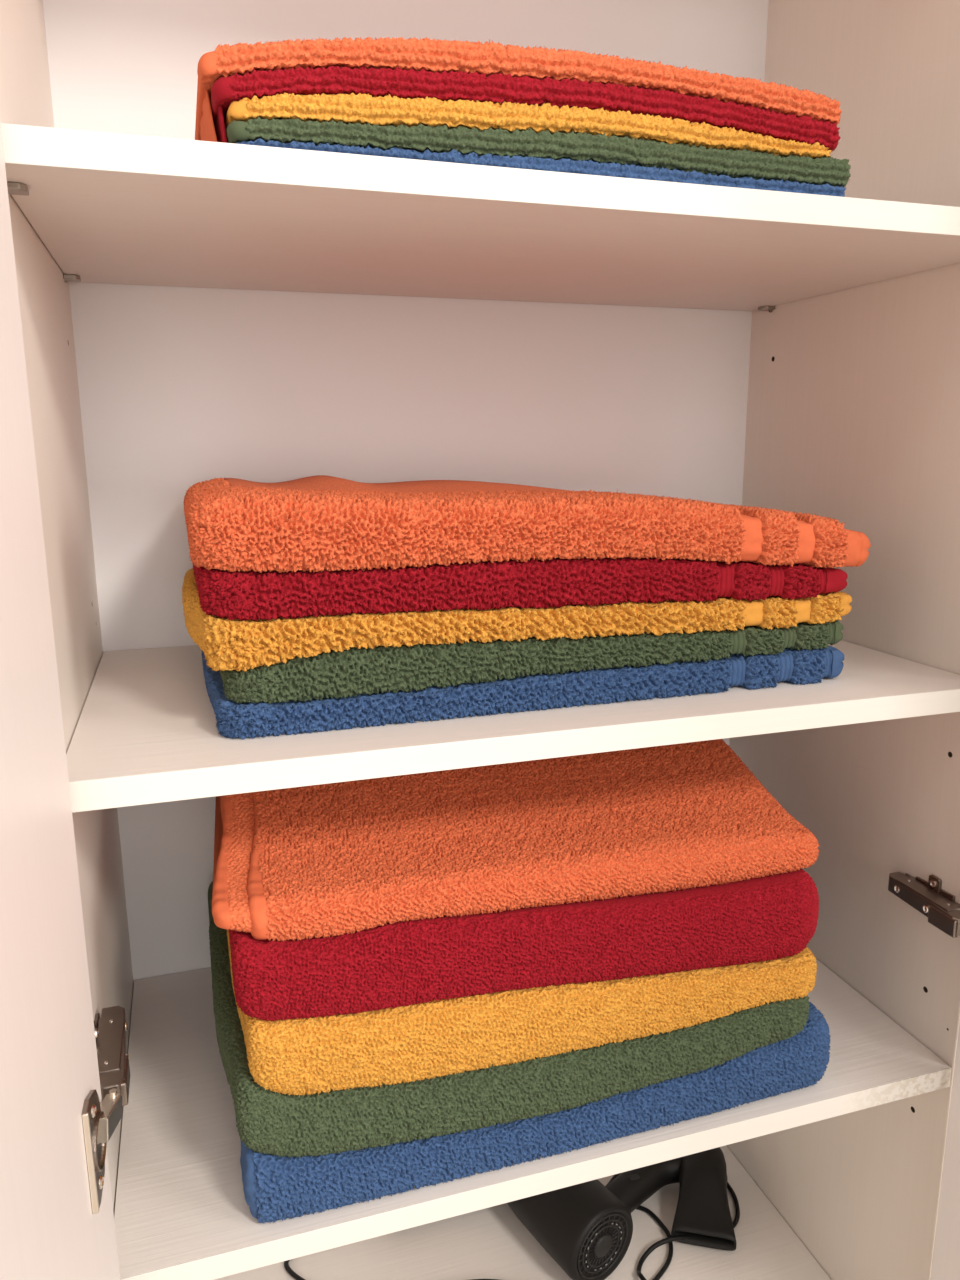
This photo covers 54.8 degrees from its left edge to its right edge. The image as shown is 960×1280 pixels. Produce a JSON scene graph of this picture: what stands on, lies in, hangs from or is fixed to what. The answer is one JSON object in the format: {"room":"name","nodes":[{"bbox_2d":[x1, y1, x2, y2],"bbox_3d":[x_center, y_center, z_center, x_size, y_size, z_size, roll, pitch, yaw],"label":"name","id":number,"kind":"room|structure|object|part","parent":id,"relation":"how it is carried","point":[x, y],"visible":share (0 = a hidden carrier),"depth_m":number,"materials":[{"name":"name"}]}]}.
{"room":"linen closet","nodes":[
{"label":"linen closet","id":0,"kind":"room"},
{"bbox_3d":[0.535,1.075,-0.394,4.000,0.050,3.450,-4,13,-17],"label":"floor","id":1,"kind":"structure","parent":0,"visible":0},
{"bbox_2d":[0,0,959,1279],"bbox_3d":[0.076,-0.077,0.590,0.734,1.800,0.704,-4,13,-17],"label":"wardrobe","id":2,"kind":"object","parent":1,"relation":"on","point":[178,311],"visible":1,"depth_m":0.78,"materials":[{"name":"wood"}]},
{"bbox_3d":[-0.195,-0.036,0.309,0.018,1.751,0.330,-3,12,-12],"label":"door","id":3,"kind":"part","parent":2,"relation":"part of","materials":[{"name":"laminate"}]},
{"bbox_3d":[-0.300,-0.087,0.650,0.018,1.800,0.359,-4,13,-17],"label":"panel","id":4,"kind":"part","parent":2,"relation":"part of","materials":[{"name":"laminate"}]},
{"bbox_3d":[-0.212,0.277,0.510,0.003,0.066,0.032,-3,12,-12],"label":"cup plate","id":5,"kind":"part","parent":2,"relation":"part of","materials":[{"name":"silver metal"}]},
{"bbox_2d":[93,1111,106,1171],"bbox_3d":[-0.210,0.277,0.511,0.003,0.030,0.030,-3,12,-12],"label":"hinge","id":6,"kind":"object","parent":2,"relation":"on","point":[99,1117],"depth_m":0.51,"materials":[{"name":"silver metal"}]},
{"bbox_3d":[-0.233,0.263,0.588,0.020,0.018,0.086,-4,13,-17],"label":"arm","id":7,"kind":"part","parent":2,"relation":"part of","materials":[{"name":"silver metal"}]},
{"bbox_3d":[-0.029,-0.160,0.913,0.692,1.770,0.004,-4,13,-17],"label":"panel","id":8,"kind":"part","parent":2,"relation":"part of","materials":[{"name":"white laminate"}]},
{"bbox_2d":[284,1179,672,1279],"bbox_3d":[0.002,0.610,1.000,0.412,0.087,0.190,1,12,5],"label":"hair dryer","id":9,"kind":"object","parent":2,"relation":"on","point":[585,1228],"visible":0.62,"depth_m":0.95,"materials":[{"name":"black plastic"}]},
{"bbox_2d":[5,163,959,310],"bbox_3d":[0.024,-0.298,0.709,0.662,0.018,0.353,-4,13,-17],"label":"shelf","id":10,"kind":"object","parent":2,"relation":"attached to","point":[375,236],"depth_m":0.62,"materials":[{"name":"laminate"}]},
{"bbox_2d":[66,640,959,781],"bbox_3d":[0.026,0.031,0.779,0.662,0.018,0.353,-4,13,-17],"label":"shelf","id":11,"kind":"object","parent":2,"relation":"attached to","point":[143,711],"depth_m":0.63,"materials":[{"name":"laminate"}]},
{"bbox_3d":[0.030,0.681,0.917,0.662,0.018,0.353,-4,13,-17],"label":"panel","id":12,"kind":"part","parent":2,"relation":"part of","materials":[{"name":"plastic"}]},
{"bbox_2d":[201,646,844,738],"bbox_3d":[0.019,0.008,0.778,0.485,0.027,0.284,-4,13,-17],"label":"towel","id":13,"kind":"object","parent":2,"relation":"on","point":[234,720],"visible":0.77,"depth_m":0.65,"materials":[{"name":"blue fabric"}]},
{"bbox_2d":[219,620,843,704],"bbox_3d":[0.022,-0.015,0.777,0.477,0.035,0.279,-4,13,-17],"label":"towel","id":14,"kind":"object","parent":13,"relation":"on","point":[353,671],"visible":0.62,"depth_m":0.63,"materials":[{"name":"green fabric"}]},
{"bbox_2d":[182,568,851,671],"bbox_3d":[0.017,-0.039,0.767,0.503,0.039,0.284,-4,13,-17],"label":"towel","id":15,"kind":"object","parent":14,"relation":"on","point":[226,644],"visible":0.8,"depth_m":0.63,"materials":[{"name":"yellow fabric"}]},
{"bbox_2d":[193,557,847,620],"bbox_3d":[0.017,-0.064,0.765,0.488,0.043,0.279,-4,13,-17],"label":"towel","id":16,"kind":"object","parent":15,"relation":"on","point":[556,582],"visible":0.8,"depth_m":0.63,"materials":[{"name":"red fabric"}]},
{"bbox_2d":[183,475,870,572],"bbox_3d":[0.023,-0.100,0.757,0.507,0.071,0.282,-4,13,-17],"label":"towel","id":17,"kind":"object","parent":16,"relation":"on","point":[319,522],"visible":1,"depth_m":0.62,"materials":[{"name":"orange fabric"}]},
{"bbox_2d":[114,959,949,1278],"bbox_3d":[0.028,0.356,0.848,0.662,0.018,0.353,-4,13,-17],"label":"shelf","id":18,"kind":"object","parent":2,"relation":"attached to","point":[181,1210],"depth_m":0.71,"materials":[{"name":"laminate"}]},
{"bbox_2d":[240,1001,830,1223],"bbox_3d":[0.020,0.321,0.830,0.473,0.058,0.331,-4,13,-17],"label":"towel","id":19,"kind":"object","parent":2,"relation":"on","point":[275,1188],"visible":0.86,"depth_m":0.67,"materials":[{"name":"blue fabric"}]},
{"bbox_2d":[208,881,809,1157],"bbox_3d":[0.004,0.280,0.817,0.462,0.080,0.329,-4,13,-17],"label":"towel","id":20,"kind":"object","parent":19,"relation":"on","point":[268,1121],"visible":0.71,"depth_m":0.66,"materials":[{"name":"green fabric"}]},
{"bbox_2d":[226,930,817,1095],"bbox_3d":[0.012,0.235,0.811,0.455,0.079,0.334,-4,13,-17],"label":"towel","id":21,"kind":"object","parent":20,"relation":"on","point":[413,1042],"visible":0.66,"depth_m":0.65,"materials":[{"name":"yellow fabric"}]},
{"bbox_2d":[229,869,818,1020],"bbox_3d":[0.014,0.190,0.801,0.456,0.094,0.330,-4,13,-17],"label":"towel","id":22,"kind":"object","parent":21,"relation":"on","point":[771,917],"visible":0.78,"depth_m":0.65,"materials":[{"name":"red fabric"}]},
{"bbox_2d":[212,739,819,940],"bbox_3d":[0.013,0.123,0.790,0.476,0.102,0.325,-4,13,-17],"label":"towel","id":23,"kind":"object","parent":22,"relation":"on","point":[331,859],"visible":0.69,"depth_m":0.69,"materials":[{"name":"orange fabric"}]},
{"bbox_2d":[236,138,845,196],"bbox_3d":[0.013,-0.306,0.676,0.390,0.012,0.296,-4,13,-17],"label":"towel","id":24,"kind":"object","parent":2,"relation":"on","point":[567,165],"visible":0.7,"depth_m":0.54,"materials":[{"name":"blue fabric"}]},
{"bbox_2d":[227,117,850,187],"bbox_3d":[0.013,-0.316,0.674,0.394,0.022,0.296,-4,13,-17],"label":"towel","id":25,"kind":"object","parent":24,"relation":"on","point":[599,148],"visible":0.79,"depth_m":0.54,"materials":[{"name":"green fabric"}]},
{"bbox_2d":[225,93,831,158],"bbox_3d":[0.005,-0.327,0.670,0.377,0.025,0.296,-4,13,-17],"label":"towel","id":26,"kind":"object","parent":25,"relation":"on","point":[363,109],"visible":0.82,"depth_m":0.53,"materials":[{"name":"yellow fabric"}]},
{"bbox_2d":[211,66,839,151],"bbox_3d":[0.004,-0.326,0.670,0.391,0.054,0.296,-4,13,-17],"label":"towel","id":27,"kind":"object","parent":26,"relation":"on","point":[495,88],"visible":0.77,"depth_m":0.53,"materials":[{"name":"red fabric"}]},
{"bbox_2d":[195,36,841,141],"bbox_3d":[0.002,-0.334,0.667,0.398,0.070,0.296,-4,13,-17],"label":"towel","id":28,"kind":"object","parent":27,"relation":"on","point":[439,56],"visible":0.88,"depth_m":0.52,"materials":[{"name":"orange fabric"}]},
{"bbox_2d":[605,1147,739,1279],"bbox_3d":[0.228,0.626,0.995,0.165,0.055,0.244,-4,13,-17],"label":"hair dryer","id":29,"kind":"object","parent":2,"relation":"on","point":[702,1217],"visible":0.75,"depth_m":1.02,"materials":[{"name":"black plastic"}]},
{"bbox_2d":[629,1174,639,1180],"bbox_3d":[0.173,0.605,1.041,0.012,0.003,0.006,-4,13,-17],"label":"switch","id":30,"kind":"object","parent":29,"relation":"attached to","point":[632,1177],"depth_m":1.04,"materials":[{"name":"black plastic"}]},
{"bbox_3d":[0.194,0.618,1.058,0.136,0.037,0.051,-7,14,-28],"label":"handle","id":31,"kind":"part","parent":29,"relation":"part of","materials":[{"name":"black plastic"}]},
{"bbox_3d":[0.349,-0.134,0.852,0.018,1.800,0.359,-4,13,-17],"label":"panel","id":32,"kind":"part","parent":2,"relation":"part of","materials":[{"name":"laminate"}]},
{"bbox_3d":[0.375,0.221,0.777,0.020,0.018,0.086,-4,13,-17],"label":"arm","id":33,"kind":"part","parent":2,"relation":"part of","materials":[{"name":"silver metal"}]},
{"bbox_3d":[0.459,-0.084,0.516,0.018,1.751,0.330,-5,13,-22],"label":"door","id":34,"kind":"part","parent":2,"relation":"part of","materials":[{"name":"plastic"}]}
]}

